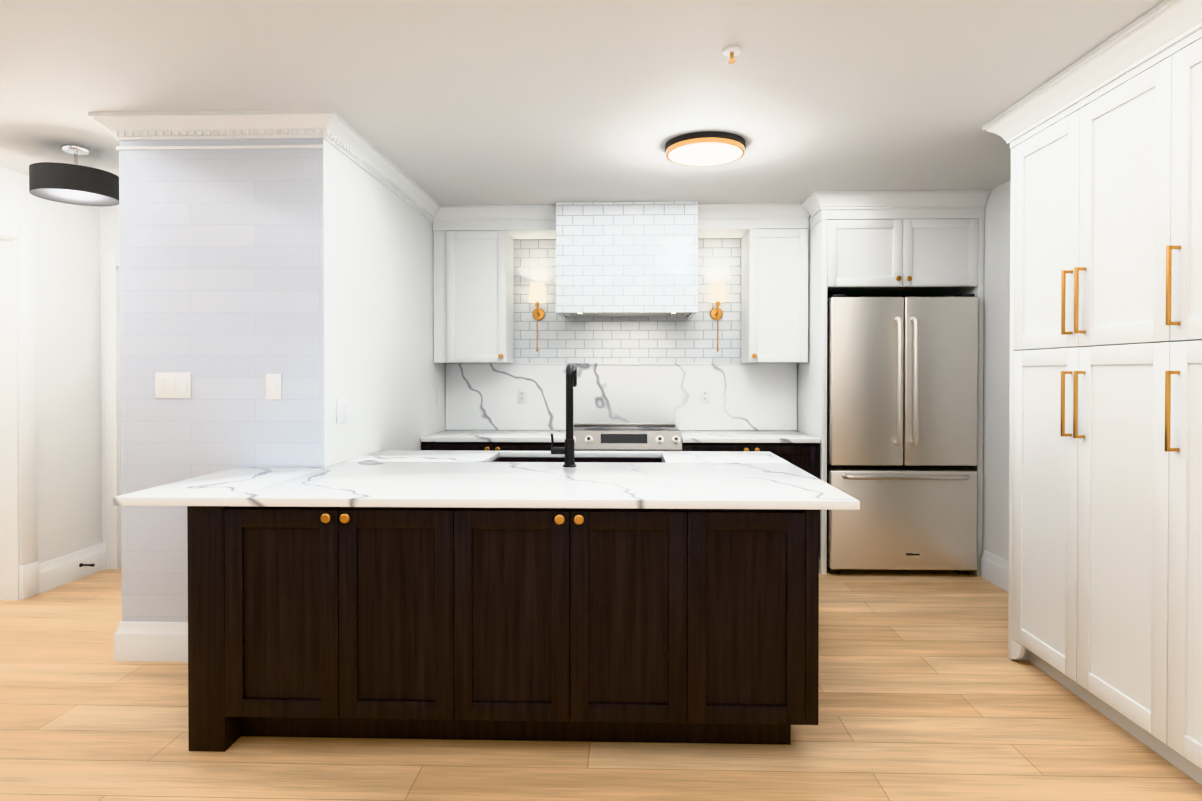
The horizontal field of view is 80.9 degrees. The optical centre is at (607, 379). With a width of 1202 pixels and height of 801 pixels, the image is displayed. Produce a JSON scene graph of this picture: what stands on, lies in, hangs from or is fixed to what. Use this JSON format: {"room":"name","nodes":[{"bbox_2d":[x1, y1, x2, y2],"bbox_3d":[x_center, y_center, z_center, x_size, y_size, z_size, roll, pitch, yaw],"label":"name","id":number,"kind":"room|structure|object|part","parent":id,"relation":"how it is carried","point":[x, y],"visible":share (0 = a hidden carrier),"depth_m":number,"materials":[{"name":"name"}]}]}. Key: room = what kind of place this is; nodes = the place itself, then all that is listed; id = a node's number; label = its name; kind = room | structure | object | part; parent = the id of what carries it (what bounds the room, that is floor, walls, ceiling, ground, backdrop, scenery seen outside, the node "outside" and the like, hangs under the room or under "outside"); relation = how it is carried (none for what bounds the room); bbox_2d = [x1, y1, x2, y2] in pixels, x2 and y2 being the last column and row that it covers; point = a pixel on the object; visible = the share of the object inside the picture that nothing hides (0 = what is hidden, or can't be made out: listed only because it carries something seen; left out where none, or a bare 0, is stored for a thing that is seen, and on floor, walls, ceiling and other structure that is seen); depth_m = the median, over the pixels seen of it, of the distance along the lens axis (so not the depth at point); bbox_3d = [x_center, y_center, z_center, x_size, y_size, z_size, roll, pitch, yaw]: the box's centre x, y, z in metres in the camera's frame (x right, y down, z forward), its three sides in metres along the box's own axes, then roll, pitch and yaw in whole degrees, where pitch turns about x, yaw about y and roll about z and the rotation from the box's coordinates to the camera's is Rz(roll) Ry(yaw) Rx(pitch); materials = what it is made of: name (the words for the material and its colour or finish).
{"room":"kitchen","nodes":[
{"label":"kitchen","id":0,"kind":"room"},
{"bbox_2d":[0,166,102,599],"bbox_3d":[-3.575,0.069,0.900,0.168,2.490,7.700,0,1,2],"label":"wall","id":1,"kind":"structure","parent":0,"point":[50,402],"depth_m":4.30,"materials":[{"name":"white paint"}]},
{"bbox_3d":[-3.495,0.189,3.690,0.168,2.200,1.032,0,1,2],"label":"architrave bath door","id":2,"kind":"part","parent":1,"relation":"part of","materials":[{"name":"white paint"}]},
{"bbox_2d":[39,543,105,593],"bbox_3d":[-3.401,1.194,4.485,0.030,0.175,0.544,0,1,2],"label":"baseboard","id":3,"kind":"structure","parent":1,"relation":"attached to","point":[59,571],"depth_m":4.43,"materials":[{"name":"white paint"}]},
{"bbox_2d":[79,563,94,566],"bbox_3d":[-3.350,1.196,4.535,0.086,0.024,0.024,0,1,2],"label":"door stop","id":4,"kind":"object","parent":1,"relation":"attached to","point":[82,564],"visible":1,"depth_m":4.53,"materials":[{"name":"black metal"}]},
{"bbox_2d":[100,204,121,568],"bbox_3d":[-2.863,0.034,4.766,1.330,2.490,0.170,0,1,2],"label":"wall","id":5,"kind":"structure","parent":0,"point":[110,370],"depth_m":4.73,"materials":[{"name":"white paint"}]},
{"bbox_2d":[119,138,445,621],"bbox_3d":[-1.736,0.038,4.303,0.950,2.490,2.150,0,1,2],"label":"wall","id":6,"kind":"structure","parent":0,"point":[306,274],"depth_m":3.23,"materials":[{"name":"white paint"}]},
{"bbox_2d":[88,112,107,128],"bbox_3d":[-2.256,-1.131,3.928,0.090,0.145,1.550,0,1,2],"label":"crown molding","id":7,"kind":"structure","parent":6,"relation":"attached to","point":[102,117],"depth_m":3.16,"materials":[{"name":"white paint"}]},
{"bbox_2d":[114,624,118,660],"bbox_3d":[-2.232,1.199,3.977,0.022,0.175,1.492,0,1,2],"label":"baseboard","id":8,"kind":"structure","parent":6,"relation":"attached to","point":[116,635],"depth_m":3.23,"materials":[{"name":"white paint"}]},
{"bbox_2d":[119,621,187,661],"bbox_3d":[-1.840,1.206,3.231,0.788,0.175,0.022,0,1,2],"label":"baseboard","id":9,"kind":"structure","parent":6,"relation":"attached to","point":[153,641],"depth_m":3.23,"materials":[{"name":"white paint"}]},
{"bbox_2d":[155,373,190,397],"bbox_3d":[-1.992,0.028,3.230,0.165,0.118,0.009,0,1,2],"label":"light switch","id":10,"kind":"object","parent":6,"relation":"attached to","point":[172,385],"visible":1,"depth_m":3.23,"materials":[{"name":"white plastic"}]},
{"bbox_2d":[108,110,319,149],"bbox_3d":[-1.768,-1.124,3.182,0.930,0.145,0.088,0,1,2],"label":"crown molding","id":11,"kind":"structure","parent":6,"relation":"attached to","point":[245,124],"depth_m":3.18,"materials":[{"name":"white paint"}]},
{"bbox_2d":[266,374,280,399],"bbox_3d":[-1.525,0.033,3.217,0.072,0.118,0.009,0,1,2],"label":"light switch","id":12,"kind":"object","parent":6,"relation":"attached to","point":[273,386],"visible":1,"depth_m":3.21,"materials":[{"name":"white plastic"}]},
{"bbox_2d":[337,398,346,423],"bbox_3d":[-1.281,0.151,3.406,0.009,0.118,0.118,0,1,2],"label":"light switch","id":13,"kind":"object","parent":6,"relation":"attached to","point":[342,410],"visible":1,"depth_m":3.40,"materials":[{"name":"white plastic"}]},
{"bbox_2d":[308,110,440,221],"bbox_3d":[-1.232,-1.132,4.058,0.090,0.145,1.870,0,1,2],"label":"crown molding","id":14,"kind":"structure","parent":6,"relation":"attached to","point":[335,129],"depth_m":3.63,"materials":[{"name":"white paint"}]},
{"bbox_2d":[0,0,1163,216],"bbox_3d":[-1.587,-1.232,1.641,9.400,0.100,9.600,0,1,2],"label":"ceiling","id":15,"kind":"structure","parent":0,"point":[496,102],"depth_m":2.81,"materials":[{"name":"white paint"}]},
{"bbox_2d":[29,144,118,205],"bbox_3d":[-2.759,-1.072,3.657,0.376,0.258,0.376,0,1,2],"label":"light","id":16,"kind":"object","parent":15,"relation":"attached to","point":[75,183],"visible":1,"depth_m":3.55,"materials":[{"name":"black metal"}]},
{"bbox_2d":[665,131,745,165],"bbox_3d":[0.500,-1.171,3.603,0.406,0.058,0.406,0,1,2],"label":"light","id":17,"kind":"object","parent":15,"relation":"attached to","point":[707,148],"visible":1,"depth_m":3.51,"materials":[{"name":"gold metal"}]},
{"bbox_2d":[722,45,740,63],"bbox_3d":[0.450,-1.168,2.544,0.068,0.044,0.068,0,1,2],"label":"sprinkler","id":18,"kind":"object","parent":15,"relation":"attached to","point":[732,51],"visible":0.96,"depth_m":2.53,"materials":[{"name":"white plastic"}]},
{"bbox_2d":[0,568,1201,800],"bbox_3d":[-1.587,1.357,1.665,9.400,0.100,9.600,0,1,2],"label":"floor","id":19,"kind":"structure","parent":0,"point":[928,690],"depth_m":2.51,"materials":[{"name":"brown wood"}]},
{"bbox_2d":[421,438,565,450],"bbox_3d":[-0.753,0.846,5.016,0.967,0.861,0.636,0,1,2],"label":"base cabinet","id":20,"kind":"object","parent":19,"relation":"on","point":[427,443],"depth_m":4.70,"materials":[{"name":"brown wood"}]},
{"bbox_2d":[425,430,565,441],"bbox_3d":[-0.752,0.400,5.007,0.968,0.030,0.646,0,1,2],"label":"countertop","id":21,"kind":"structure","parent":20,"relation":"on","point":[457,435],"depth_m":4.85,"materials":[{"name":"white stone"}]},
{"bbox_2d":[173,452,828,751],"bbox_3d":[-0.352,0.863,3.129,2.184,0.861,1.467,0,1,2],"label":"kitchen island","id":22,"kind":"object","parent":19,"relation":"on","point":[567,592],"depth_m":2.43,"materials":[{"name":"brown wood"}]},
{"bbox_2d":[113,460,859,509],"bbox_3d":[-0.418,0.419,2.906,2.564,0.030,1.005,0,1,2],"label":"island countertop","id":23,"kind":"structure","parent":22,"relation":"on","point":[350,481],"depth_m":2.72,"materials":[{"name":"white stone"}]},
{"bbox_2d":[551,364,576,466],"bbox_3d":[-0.199,0.164,3.337,0.118,0.472,0.246,0,1,2],"label":"faucet","id":24,"kind":"object","parent":23,"relation":"on","point":[571,370],"depth_m":3.23,"materials":[{"name":"black metal"}]},
{"bbox_2d":[492,457,662,461],"bbox_3d":[-0.155,0.535,3.622,0.914,0.214,0.464,0,1,2],"label":"sink","id":25,"kind":"object","parent":23,"relation":"in","point":[494,459],"depth_m":3.82,"materials":[{"name":"black metal"}]},
{"bbox_2d":[573,423,681,450],"bbox_3d":[0.119,0.805,4.963,0.770,0.945,0.686,0,1,2],"label":"range","id":26,"kind":"object","parent":19,"relation":"on","point":[627,436],"visible":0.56,"depth_m":4.70,"materials":[{"name":"silver metal"}]},
{"bbox_2d":[682,442,819,557],"bbox_3d":[0.959,0.847,4.967,0.901,0.861,0.636,0,1,2],"label":"base cabinet","id":27,"kind":"object","parent":19,"relation":"on","point":[799,449],"depth_m":4.64,"materials":[{"name":"brown wood"}]},
{"bbox_2d":[680,430,819,441],"bbox_3d":[0.958,0.400,4.957,0.902,0.030,0.646,0,1,2],"label":"countertop","id":28,"kind":"structure","parent":27,"relation":"on","point":[687,435],"depth_m":4.77,"materials":[{"name":"white stone"}]},
{"bbox_2d":[797,190,990,575],"bbox_3d":[1.894,0.033,4.893,1.120,2.489,0.755,0,1,2],"label":"tall cabinet","id":29,"kind":"object","parent":19,"relation":"on","point":[916,243],"visible":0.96,"depth_m":4.59,"materials":[{"name":"white paint"}]},
{"bbox_2d":[827,294,977,574],"bbox_3d":[1.929,0.362,4.862,0.940,1.833,0.768,0,1,2],"label":"refrigerator","id":30,"kind":"object","parent":19,"relation":"on","point":[902,397],"visible":0.96,"depth_m":4.55,"materials":[{"name":"grey metal"}]},
{"bbox_2d":[1006,52,1145,741],"bbox_3d":[2.118,0.097,2.736,0.546,2.400,1.033,0,1,2],"label":"tall cabinet","id":31,"kind":"object","parent":19,"relation":"on","point":[1104,140],"depth_m":2.74,"materials":[{"name":"white paint"}]},
{"bbox_2d":[1142,16,1201,784],"bbox_3d":[2.099,0.103,2.058,0.546,2.400,0.608,0,1,2],"label":"tall cabinet","id":32,"kind":"object","parent":19,"relation":"on","point":[1172,522],"depth_m":2.27,"materials":[{"name":"white paint"}]},
{"bbox_2d":[982,180,1010,561],"bbox_3d":[2.416,0.068,0.998,0.140,2.490,8.520,0,1,2],"label":"wall","id":33,"kind":"structure","parent":0,"point":[996,376],"depth_m":4.42,"materials":[{"name":"white paint"}]},
{"bbox_2d":[981,550,1008,591],"bbox_3d":[2.419,1.199,3.919,0.022,0.175,1.300,0,1,2],"label":"baseboard","id":34,"kind":"structure","parent":33,"relation":"attached to","point":[995,569],"depth_m":4.40,"materials":[{"name":"white paint"}]},
{"bbox_3d":[0.596,0.028,5.382,4.050,2.490,0.140,0,1,2],"label":"wall","id":35,"kind":"structure","parent":0,"visible":0},
{"bbox_2d":[445,215,516,362],"bbox_3d":[-0.923,-0.625,5.152,0.425,1.008,0.346,0,1,2],"label":"upper cabinet","id":36,"kind":"object","parent":35,"relation":"attached to","point":[473,281],"depth_m":4.99,"materials":[{"name":"white paint"}]},
{"bbox_2d":[445,363,796,429],"bbox_3d":[0.096,0.130,5.311,2.646,0.502,0.028,0,1,2],"label":"backsplash","id":37,"kind":"structure","parent":35,"relation":"attached to","point":[743,396],"depth_m":5.30,"materials":[{"name":"stone"}]},
{"bbox_2d":[518,388,526,403],"bbox_3d":[-0.641,0.124,5.322,0.072,0.118,0.008,0,1,2],"label":"outlet","id":38,"kind":"object","parent":37,"relation":"attached to","point":[522,395],"visible":1,"depth_m":5.32,"materials":[{"name":"white plastic"}]},
{"bbox_2d":[700,388,709,403],"bbox_3d":[0.734,0.124,5.282,0.072,0.118,0.008,0,1,2],"label":"outlet","id":39,"kind":"object","parent":37,"relation":"attached to","point":[704,395],"visible":1,"depth_m":5.28,"materials":[{"name":"white plastic"}]},
{"bbox_2d":[556,201,697,317],"bbox_3d":[0.140,-0.834,5.049,0.966,0.754,0.504,0,1,2],"label":"range hood","id":40,"kind":"object","parent":35,"relation":"attached to","point":[626,259],"visible":1,"depth_m":4.80,"materials":[{"name":"tile"}]},
{"bbox_2d":[514,238,740,362],"bbox_3d":[0.149,-0.668,5.310,1.720,1.092,0.012,0,1,2],"label":"wall tile","id":41,"kind":"structure","parent":35,"relation":"attached to","point":[671,339],"depth_m":5.31,"materials":[{"name":"white tile"}]},
{"bbox_2d":[529,282,544,351],"bbox_3d":[-0.521,-0.461,5.251,0.124,0.510,0.147,0,1,2],"label":"sconce","id":42,"kind":"object","parent":41,"relation":"attached to","point":[537,294],"visible":1,"depth_m":5.21,"materials":[{"name":"gold metal"}]},
{"bbox_2d":[709,282,725,350],"bbox_3d":[0.817,-0.460,5.213,0.124,0.510,0.147,0,1,2],"label":"sconce","id":43,"kind":"object","parent":41,"relation":"attached to","point":[717,293],"visible":1,"depth_m":5.17,"materials":[{"name":"gold metal"}]},
{"bbox_2d":[741,215,809,362],"bbox_3d":[1.205,-0.625,5.091,0.412,1.008,0.346,0,1,2],"label":"upper cabinet","id":44,"kind":"object","parent":35,"relation":"attached to","point":[774,248],"depth_m":4.93,"materials":[{"name":"white paint"}]}
]}

